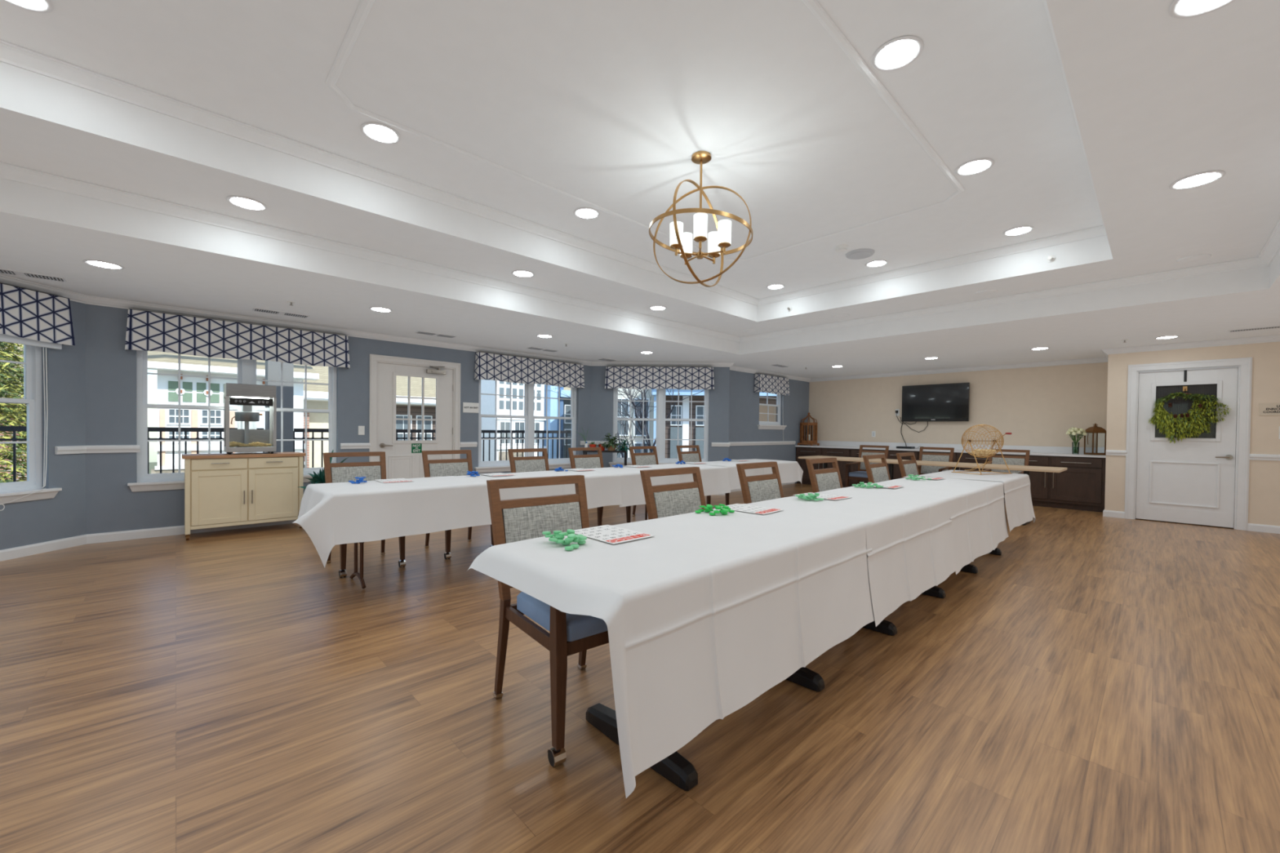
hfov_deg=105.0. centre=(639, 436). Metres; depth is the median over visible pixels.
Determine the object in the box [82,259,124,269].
recessed light
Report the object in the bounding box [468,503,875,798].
tablecloth
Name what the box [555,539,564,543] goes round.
chip
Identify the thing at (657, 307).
recessed light
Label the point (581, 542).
chip
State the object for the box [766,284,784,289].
recessed light
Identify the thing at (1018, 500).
tablecloth
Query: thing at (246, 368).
window
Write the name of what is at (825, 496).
card
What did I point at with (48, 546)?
baseboard
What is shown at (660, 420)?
window
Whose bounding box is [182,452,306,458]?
countertop
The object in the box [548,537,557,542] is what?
chip
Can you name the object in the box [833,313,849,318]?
ceiling cover
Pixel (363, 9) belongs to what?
trim
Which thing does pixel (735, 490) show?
baseboard
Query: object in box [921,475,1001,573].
folding table
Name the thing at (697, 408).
window glass
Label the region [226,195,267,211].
recessed light
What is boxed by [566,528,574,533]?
chip
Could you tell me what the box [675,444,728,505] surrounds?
dining chair
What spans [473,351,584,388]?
valance
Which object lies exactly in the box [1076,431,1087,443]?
rose
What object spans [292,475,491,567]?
tablecloth
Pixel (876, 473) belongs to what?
dining chair
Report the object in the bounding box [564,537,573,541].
chip
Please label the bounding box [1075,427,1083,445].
rose
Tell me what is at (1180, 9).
recessed light
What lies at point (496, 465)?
window
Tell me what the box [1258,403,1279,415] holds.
room sign
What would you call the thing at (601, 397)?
wall
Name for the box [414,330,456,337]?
ceiling vent
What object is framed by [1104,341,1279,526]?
wall
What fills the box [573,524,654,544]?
card
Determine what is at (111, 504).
wall
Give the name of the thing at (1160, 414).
wreath
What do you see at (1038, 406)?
wall
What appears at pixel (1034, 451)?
countertop
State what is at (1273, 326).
ceiling vent
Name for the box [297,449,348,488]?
dracaena
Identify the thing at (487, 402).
window glass
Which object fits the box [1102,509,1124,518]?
baseboard
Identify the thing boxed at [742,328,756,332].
ceiling cover
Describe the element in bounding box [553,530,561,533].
chip
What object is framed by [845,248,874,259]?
ceiling speaker
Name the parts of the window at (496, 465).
sash, sash, sill, sash, sash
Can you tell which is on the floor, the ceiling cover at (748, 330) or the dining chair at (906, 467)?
the dining chair at (906, 467)
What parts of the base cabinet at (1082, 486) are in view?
drawer, door, handle, door, drawer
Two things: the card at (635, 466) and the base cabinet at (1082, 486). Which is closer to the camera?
the card at (635, 466)
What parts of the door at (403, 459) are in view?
handle, glazing frame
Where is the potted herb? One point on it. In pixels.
(602, 446)
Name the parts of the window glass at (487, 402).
pane, pane, pane, pane, pane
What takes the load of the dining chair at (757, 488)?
on the floor
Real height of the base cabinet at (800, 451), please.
0.848 m
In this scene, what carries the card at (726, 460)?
on the tablecloth at (789, 471)
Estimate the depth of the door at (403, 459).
7.00 m
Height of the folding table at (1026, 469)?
0.751 m
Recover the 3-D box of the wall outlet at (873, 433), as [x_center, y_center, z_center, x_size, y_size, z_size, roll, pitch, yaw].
[5.066,-0.044,10.644,0.009,0.125,0.080,0,1,-43]
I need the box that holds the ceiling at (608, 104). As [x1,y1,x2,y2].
[0,0,1279,378]
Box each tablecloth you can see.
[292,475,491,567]
[454,469,622,509]
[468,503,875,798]
[586,462,730,506]
[685,458,803,489]
[747,487,956,626]
[845,475,1008,574]
[919,470,1035,532]
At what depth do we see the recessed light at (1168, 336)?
6.24 m
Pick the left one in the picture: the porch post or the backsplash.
the porch post
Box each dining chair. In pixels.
[323,451,405,577]
[421,449,493,559]
[486,475,608,766]
[507,448,549,472]
[568,447,631,526]
[629,445,658,516]
[640,466,706,519]
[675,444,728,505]
[736,461,783,503]
[805,457,843,493]
[844,444,888,487]
[862,453,890,483]
[895,452,919,478]
[917,446,954,475]
[982,448,1030,474]
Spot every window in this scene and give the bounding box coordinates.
[0,344,62,504]
[54,350,370,492]
[460,379,608,472]
[608,388,795,466]
[757,392,786,429]
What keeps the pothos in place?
on the plant stand
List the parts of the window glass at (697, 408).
pane, pane, pane, pane, panel, pane, panel, pane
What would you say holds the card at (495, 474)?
on the tablecloth at (602, 488)
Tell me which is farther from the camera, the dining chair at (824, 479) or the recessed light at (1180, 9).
the dining chair at (824, 479)
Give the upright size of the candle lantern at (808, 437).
0.767 m
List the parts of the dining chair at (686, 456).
frame, backrest, leg, leg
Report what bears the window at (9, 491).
in the wall at (63, 516)
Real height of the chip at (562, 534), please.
0.013 m
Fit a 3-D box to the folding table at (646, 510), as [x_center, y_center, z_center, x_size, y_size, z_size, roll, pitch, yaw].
[-0.247,0.749,5.289,1.890,0.762,0.736,0,1,-43]
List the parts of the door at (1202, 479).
panel moulding, kick plate, glazing frame, handle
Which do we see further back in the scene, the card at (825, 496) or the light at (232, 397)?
the light at (232, 397)
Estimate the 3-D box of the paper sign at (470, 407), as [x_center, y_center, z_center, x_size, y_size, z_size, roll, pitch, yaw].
[-2.617,-0.440,7.597,0.250,0.155,0.013,0,1,-43]
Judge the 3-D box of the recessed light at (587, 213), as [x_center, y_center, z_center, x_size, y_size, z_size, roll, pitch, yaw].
[-0.451,-1.883,4.156,0.224,0.012,0.224,0,1,-43]
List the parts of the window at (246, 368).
sash, sash, sill, sash, sash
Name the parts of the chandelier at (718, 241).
lamp shade, arm, lamp shade, arm, stem, arm, lamp shade, arm, lamp shade, arm, lamp shade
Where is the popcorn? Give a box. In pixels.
[229,441,271,446]
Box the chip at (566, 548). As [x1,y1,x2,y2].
[564,546,573,550]
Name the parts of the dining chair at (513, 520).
leg, frame, backrest, seat frame, leg, seat, leg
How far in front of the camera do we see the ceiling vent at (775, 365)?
9.37 m
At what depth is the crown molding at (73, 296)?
6.78 m
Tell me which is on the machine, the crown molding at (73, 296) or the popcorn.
the popcorn
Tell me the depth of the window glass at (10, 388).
7.28 m
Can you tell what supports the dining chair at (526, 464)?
on the floor
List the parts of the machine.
glass, kettle arm, panel, header panel, glass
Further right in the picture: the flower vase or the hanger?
the hanger
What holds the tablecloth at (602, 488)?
on the folding table at (360, 575)
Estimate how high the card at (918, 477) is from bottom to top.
0.002 m
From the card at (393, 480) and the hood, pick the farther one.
the hood
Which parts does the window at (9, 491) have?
sash, sash, frame, sill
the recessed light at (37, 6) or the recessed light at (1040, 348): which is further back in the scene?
the recessed light at (1040, 348)
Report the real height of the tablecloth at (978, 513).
0.506 m
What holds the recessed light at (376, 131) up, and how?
in the ceiling at (608, 104)
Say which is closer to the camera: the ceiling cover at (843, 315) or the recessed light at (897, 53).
the recessed light at (897, 53)
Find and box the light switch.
[358,426,364,435]
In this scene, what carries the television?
attached to the wall at (1038, 406)
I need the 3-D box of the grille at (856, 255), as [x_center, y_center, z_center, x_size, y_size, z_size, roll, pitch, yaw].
[2.247,-1.849,5.015,0.199,0.005,0.199,0,1,-37]
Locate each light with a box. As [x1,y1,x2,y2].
[3,0,53,13]
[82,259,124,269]
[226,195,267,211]
[231,396,269,399]
[360,122,400,144]
[368,306,392,312]
[511,270,534,277]
[536,334,552,337]
[573,207,599,219]
[640,351,653,354]
[648,305,666,310]
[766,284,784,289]
[865,259,888,266]
[871,35,923,71]
[924,356,938,359]
[955,158,994,175]
[1003,226,1034,235]
[1030,346,1049,350]
[1154,335,1179,339]
[1168,0,1235,18]
[1168,170,1226,189]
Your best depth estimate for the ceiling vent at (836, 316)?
6.44 m
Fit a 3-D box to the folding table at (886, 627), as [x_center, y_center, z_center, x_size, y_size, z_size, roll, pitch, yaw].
[1.688,0.792,3.447,1.850,0.757,0.720,0,1,-43]
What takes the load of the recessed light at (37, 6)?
in the ceiling at (608, 104)
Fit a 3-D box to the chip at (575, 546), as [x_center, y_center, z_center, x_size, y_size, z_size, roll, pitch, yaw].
[-0.237,0.400,1.780,0.032,0.009,0.032,0,1,-31]
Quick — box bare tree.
[544,386,704,457]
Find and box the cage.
[951,424,1011,475]
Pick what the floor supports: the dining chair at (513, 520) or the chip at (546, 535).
the dining chair at (513, 520)
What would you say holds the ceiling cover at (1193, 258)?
attached to the ceiling at (608, 104)
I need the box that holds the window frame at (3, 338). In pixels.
[0,333,62,511]
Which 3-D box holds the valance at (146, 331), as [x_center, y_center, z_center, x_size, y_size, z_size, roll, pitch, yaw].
[-4.522,-1.086,5.702,2.014,0.429,0.126,0,1,-43]
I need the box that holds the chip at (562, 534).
[558,532,567,536]
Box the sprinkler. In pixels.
[1046,254,1055,262]
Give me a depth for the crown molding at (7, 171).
4.42 m
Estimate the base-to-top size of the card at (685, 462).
0.002 m
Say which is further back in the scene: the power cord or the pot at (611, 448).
the power cord
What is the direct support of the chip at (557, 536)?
on the chip
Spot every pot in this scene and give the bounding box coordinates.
[589,444,596,447]
[606,444,615,450]
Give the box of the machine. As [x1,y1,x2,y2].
[223,382,276,454]
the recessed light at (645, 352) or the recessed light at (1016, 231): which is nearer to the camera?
the recessed light at (1016, 231)
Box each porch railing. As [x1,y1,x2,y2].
[0,426,264,481]
[293,428,571,467]
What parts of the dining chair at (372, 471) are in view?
leg, frame, backrest, leg, leg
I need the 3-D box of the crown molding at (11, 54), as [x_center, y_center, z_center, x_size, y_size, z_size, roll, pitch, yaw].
[0.429,-1.829,3.255,6.760,0.074,3.600,0,1,-43]
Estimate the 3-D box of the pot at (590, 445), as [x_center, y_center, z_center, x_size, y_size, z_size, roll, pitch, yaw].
[-0.832,0.198,8.665,0.132,0.110,0.132,0,1,-43]
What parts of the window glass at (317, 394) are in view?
pane, pane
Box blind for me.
[1155,383,1217,438]
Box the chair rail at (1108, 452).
[1106,449,1127,455]
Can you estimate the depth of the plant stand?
8.54 m
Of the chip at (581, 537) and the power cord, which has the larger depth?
the power cord
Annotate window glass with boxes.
[0,341,26,483]
[147,351,319,473]
[303,365,570,467]
[480,379,571,461]
[617,388,776,458]
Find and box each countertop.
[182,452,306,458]
[795,440,1106,457]
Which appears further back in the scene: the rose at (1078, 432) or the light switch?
the rose at (1078, 432)
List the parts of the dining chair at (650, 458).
leg, frame, backrest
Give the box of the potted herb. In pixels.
[598,442,604,450]
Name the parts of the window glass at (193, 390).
pane, pane, pane, pane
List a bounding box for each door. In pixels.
[368,354,460,479]
[1124,357,1252,530]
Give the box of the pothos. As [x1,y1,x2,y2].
[595,433,624,450]
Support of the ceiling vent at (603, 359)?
in the ceiling at (608, 104)
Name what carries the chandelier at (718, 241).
hanging from the ceiling at (608, 104)
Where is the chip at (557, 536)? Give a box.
[555,535,564,538]
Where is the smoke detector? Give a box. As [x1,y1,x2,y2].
[835,244,848,252]
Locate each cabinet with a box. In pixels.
[182,452,306,540]
[795,446,851,487]
[849,448,919,486]
[922,451,999,471]
[1000,453,1106,512]
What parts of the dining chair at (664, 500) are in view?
backrest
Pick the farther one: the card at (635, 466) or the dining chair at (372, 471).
the card at (635, 466)
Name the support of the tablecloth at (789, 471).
on the folding table
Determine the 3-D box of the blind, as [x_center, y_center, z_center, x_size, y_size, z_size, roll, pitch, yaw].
[7.436,-0.334,6.698,0.010,0.735,0.570,0,1,-43]
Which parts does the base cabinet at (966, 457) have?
drawer, door, drawer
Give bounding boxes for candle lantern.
[797,412,819,445]
[1083,423,1106,455]
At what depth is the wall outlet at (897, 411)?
10.28 m
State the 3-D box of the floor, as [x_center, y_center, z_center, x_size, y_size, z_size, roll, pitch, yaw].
[1.345,1.219,4.399,14.300,0.120,10.400,0,1,-43]
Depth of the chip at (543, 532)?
1.85 m
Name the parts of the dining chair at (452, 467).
leg, frame, leg, backrest, leg, leg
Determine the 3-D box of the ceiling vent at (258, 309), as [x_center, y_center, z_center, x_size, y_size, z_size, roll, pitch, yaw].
[-3.993,-1.369,5.470,0.500,0.014,0.160,0,1,-43]
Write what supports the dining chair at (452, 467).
on the floor
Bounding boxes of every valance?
[0,282,75,345]
[124,308,350,368]
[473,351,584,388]
[604,366,714,390]
[753,373,789,395]
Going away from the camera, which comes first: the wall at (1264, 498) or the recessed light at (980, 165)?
the recessed light at (980, 165)
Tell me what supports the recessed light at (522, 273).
in the ceiling at (608, 104)
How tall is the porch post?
3.220 m
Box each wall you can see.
[0,300,85,550]
[84,303,591,534]
[590,365,729,467]
[728,369,808,483]
[808,362,1107,447]
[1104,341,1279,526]
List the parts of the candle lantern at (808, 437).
crown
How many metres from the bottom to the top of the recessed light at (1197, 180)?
0.012 m
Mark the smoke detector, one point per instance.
(842, 247)
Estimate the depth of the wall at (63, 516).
4.68 m
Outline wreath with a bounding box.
[1148,391,1231,444]
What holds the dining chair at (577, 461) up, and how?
on the floor
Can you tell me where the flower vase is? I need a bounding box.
[1071,441,1079,454]
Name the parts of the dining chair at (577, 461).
frame, backrest, leg, leg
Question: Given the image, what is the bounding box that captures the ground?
[149,462,157,473]
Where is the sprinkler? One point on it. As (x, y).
(1051, 258)
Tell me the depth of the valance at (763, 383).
10.38 m
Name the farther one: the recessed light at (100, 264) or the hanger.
the hanger
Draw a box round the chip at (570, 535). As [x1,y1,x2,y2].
[567,533,576,538]
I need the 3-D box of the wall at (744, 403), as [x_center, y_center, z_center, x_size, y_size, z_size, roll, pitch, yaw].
[2.794,-0.206,10.680,3.260,2.600,0.160,0,1,-43]
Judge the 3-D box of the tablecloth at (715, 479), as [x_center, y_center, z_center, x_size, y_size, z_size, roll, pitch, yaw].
[0.175,0.526,5.657,1.770,0.324,0.845,0,1,-43]
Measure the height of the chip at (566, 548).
0.009 m
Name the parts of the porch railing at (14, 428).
rail, rail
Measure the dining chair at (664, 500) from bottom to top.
0.966 m
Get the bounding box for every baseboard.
[0,520,293,561]
[713,482,795,495]
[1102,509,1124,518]
[1247,523,1279,533]
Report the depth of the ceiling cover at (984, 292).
5.29 m
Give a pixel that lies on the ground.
(152, 464)
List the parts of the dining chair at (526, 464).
backrest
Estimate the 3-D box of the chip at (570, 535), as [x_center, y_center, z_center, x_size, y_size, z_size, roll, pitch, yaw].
[-0.252,0.370,1.814,0.031,0.014,0.032,1,1,18]
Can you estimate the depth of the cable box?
9.83 m
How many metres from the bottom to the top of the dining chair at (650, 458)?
0.966 m
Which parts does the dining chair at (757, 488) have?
backrest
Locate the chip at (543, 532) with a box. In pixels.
[542,531,551,534]
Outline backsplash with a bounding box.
[816,440,1096,453]
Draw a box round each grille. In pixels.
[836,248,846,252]
[848,251,871,258]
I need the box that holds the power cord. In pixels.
[896,415,928,445]
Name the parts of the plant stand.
leg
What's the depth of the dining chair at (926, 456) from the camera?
8.08 m
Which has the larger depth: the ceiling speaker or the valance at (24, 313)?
the ceiling speaker
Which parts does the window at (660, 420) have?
sash, sash, sill, sash, sash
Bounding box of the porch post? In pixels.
[265,360,293,452]
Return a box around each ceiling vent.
[0,268,66,282]
[252,307,309,318]
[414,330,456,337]
[526,346,559,351]
[597,358,616,361]
[770,364,788,367]
[835,315,847,317]
[977,291,994,294]
[1227,325,1279,332]
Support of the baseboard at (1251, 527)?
attached to the wall at (1264, 498)
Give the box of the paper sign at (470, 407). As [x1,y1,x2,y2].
[462,402,478,413]
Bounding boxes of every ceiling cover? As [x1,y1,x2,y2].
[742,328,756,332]
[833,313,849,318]
[974,288,997,295]
[1176,253,1211,262]
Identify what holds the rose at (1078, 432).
in the flower vase
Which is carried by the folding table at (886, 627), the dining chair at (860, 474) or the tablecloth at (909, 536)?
the tablecloth at (909, 536)
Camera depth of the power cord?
10.17 m
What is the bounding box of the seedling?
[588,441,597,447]
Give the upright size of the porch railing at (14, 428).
1.080 m
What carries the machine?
on the cabinet at (221, 490)
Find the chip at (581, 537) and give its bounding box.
[578,535,586,540]
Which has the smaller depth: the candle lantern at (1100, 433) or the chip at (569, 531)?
the chip at (569, 531)
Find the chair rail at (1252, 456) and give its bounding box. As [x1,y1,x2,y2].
[1249,453,1279,461]
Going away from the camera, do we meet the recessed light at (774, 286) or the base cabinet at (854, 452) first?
the recessed light at (774, 286)
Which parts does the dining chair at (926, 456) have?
backrest, armrest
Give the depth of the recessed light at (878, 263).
5.29 m
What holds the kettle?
on the machine
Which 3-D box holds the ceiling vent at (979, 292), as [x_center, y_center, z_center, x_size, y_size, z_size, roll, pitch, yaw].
[3.744,-1.548,5.310,0.148,0.003,0.148,0,1,-43]
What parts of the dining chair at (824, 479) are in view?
backrest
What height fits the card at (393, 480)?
0.002 m
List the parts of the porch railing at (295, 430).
rail, rail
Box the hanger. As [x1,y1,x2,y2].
[1182,369,1187,391]
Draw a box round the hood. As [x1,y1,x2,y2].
[223,382,276,399]
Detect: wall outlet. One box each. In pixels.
[871,431,875,436]
[895,408,899,415]
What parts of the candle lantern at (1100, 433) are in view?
frame, domed lid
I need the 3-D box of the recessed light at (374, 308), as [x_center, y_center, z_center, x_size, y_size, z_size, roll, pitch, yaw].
[-2.775,-1.353,5.260,0.224,0.012,0.224,0,1,-43]
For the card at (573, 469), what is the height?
0.002 m
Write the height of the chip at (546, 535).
0.013 m
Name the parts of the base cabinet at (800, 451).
drawer, door, door, drawer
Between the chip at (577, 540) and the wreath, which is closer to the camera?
the chip at (577, 540)
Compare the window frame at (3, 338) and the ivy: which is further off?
the ivy
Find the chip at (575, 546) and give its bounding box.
[570,544,578,548]
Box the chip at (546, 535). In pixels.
[545,534,553,537]
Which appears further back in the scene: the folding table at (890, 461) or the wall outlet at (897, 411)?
the wall outlet at (897, 411)
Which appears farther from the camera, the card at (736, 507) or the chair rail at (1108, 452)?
the chair rail at (1108, 452)
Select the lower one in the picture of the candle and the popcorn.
the popcorn
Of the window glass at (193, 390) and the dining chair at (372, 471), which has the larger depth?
the window glass at (193, 390)
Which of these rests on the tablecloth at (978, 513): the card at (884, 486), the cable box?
the card at (884, 486)
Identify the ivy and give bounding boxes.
[615,438,632,454]
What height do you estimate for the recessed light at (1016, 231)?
0.012 m
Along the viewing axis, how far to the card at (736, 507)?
2.69 m
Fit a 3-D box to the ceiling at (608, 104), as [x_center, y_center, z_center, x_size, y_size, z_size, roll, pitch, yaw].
[1.378,-1.671,4.362,14.300,0.740,10.400,0,1,-43]
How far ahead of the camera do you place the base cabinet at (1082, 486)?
7.86 m
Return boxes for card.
[375,478,413,483]
[479,472,513,476]
[565,468,593,471]
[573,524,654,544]
[624,465,650,467]
[684,462,706,463]
[721,503,784,515]
[725,459,750,461]
[792,492,852,500]
[861,483,902,488]
[902,475,943,479]
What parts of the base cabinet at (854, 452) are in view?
door, drawer, door, drawer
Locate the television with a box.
[901,382,969,422]
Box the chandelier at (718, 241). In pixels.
[648,151,753,287]
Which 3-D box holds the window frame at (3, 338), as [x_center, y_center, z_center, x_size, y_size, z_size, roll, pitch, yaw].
[-5.487,-0.129,3.785,0.058,1.543,1.702,1,1,1]
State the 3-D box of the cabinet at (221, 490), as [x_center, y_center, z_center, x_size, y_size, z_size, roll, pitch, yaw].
[-4.446,0.638,5.544,1.064,0.879,0.408,0,1,-43]
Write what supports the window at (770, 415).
in the wall at (744, 403)
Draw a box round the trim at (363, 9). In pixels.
[324,0,964,261]
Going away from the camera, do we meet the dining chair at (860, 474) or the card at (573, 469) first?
the card at (573, 469)
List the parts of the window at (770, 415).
pane, sash, sash, frame, sill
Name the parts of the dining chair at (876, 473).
backrest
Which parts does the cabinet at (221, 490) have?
drawer, door, handle, drawer, door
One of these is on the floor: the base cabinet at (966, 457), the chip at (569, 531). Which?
the base cabinet at (966, 457)
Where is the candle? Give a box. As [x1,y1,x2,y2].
[806,434,810,440]
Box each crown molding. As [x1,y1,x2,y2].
[0,0,1106,306]
[0,161,1279,342]
[0,274,1279,382]
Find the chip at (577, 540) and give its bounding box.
[573,537,580,542]
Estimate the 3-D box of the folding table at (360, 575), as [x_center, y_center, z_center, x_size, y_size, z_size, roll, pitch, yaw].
[-1.580,0.750,4.028,1.760,0.762,0.736,0,1,-43]
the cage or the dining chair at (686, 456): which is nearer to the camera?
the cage
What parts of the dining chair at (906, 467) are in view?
backrest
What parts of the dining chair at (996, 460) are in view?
backrest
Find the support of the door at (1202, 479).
in the wall at (1264, 498)
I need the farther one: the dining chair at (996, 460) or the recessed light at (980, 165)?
the dining chair at (996, 460)
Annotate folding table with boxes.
[350,542,365,588]
[585,666,824,791]
[644,504,647,519]
[798,455,921,479]
[862,586,945,635]
[916,460,1066,524]
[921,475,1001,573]
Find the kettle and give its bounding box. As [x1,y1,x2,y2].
[231,411,262,424]
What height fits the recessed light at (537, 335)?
0.012 m
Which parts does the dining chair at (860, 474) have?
leg, armrest, seat frame, seat, backrest, frame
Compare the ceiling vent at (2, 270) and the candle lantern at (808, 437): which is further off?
the candle lantern at (808, 437)
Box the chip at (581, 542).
[577,540,586,544]
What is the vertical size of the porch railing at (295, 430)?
1.080 m
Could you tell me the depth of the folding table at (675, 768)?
1.89 m
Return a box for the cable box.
[896,446,919,448]
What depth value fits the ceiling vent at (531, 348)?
7.75 m
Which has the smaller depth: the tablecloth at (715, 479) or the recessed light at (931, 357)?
the tablecloth at (715, 479)
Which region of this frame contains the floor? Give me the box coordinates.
[0,483,1279,852]
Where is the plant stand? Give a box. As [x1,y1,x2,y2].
[582,450,626,466]
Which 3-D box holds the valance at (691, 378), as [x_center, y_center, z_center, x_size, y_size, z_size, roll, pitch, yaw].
[0.361,-1.072,9.096,2.014,0.424,0.126,1,1,2]
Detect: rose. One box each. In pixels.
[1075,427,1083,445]
[1075,430,1081,444]
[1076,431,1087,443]
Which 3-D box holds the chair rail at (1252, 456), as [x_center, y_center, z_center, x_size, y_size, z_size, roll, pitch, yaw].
[8.452,0.281,5.526,0.026,0.077,2.000,0,1,-43]

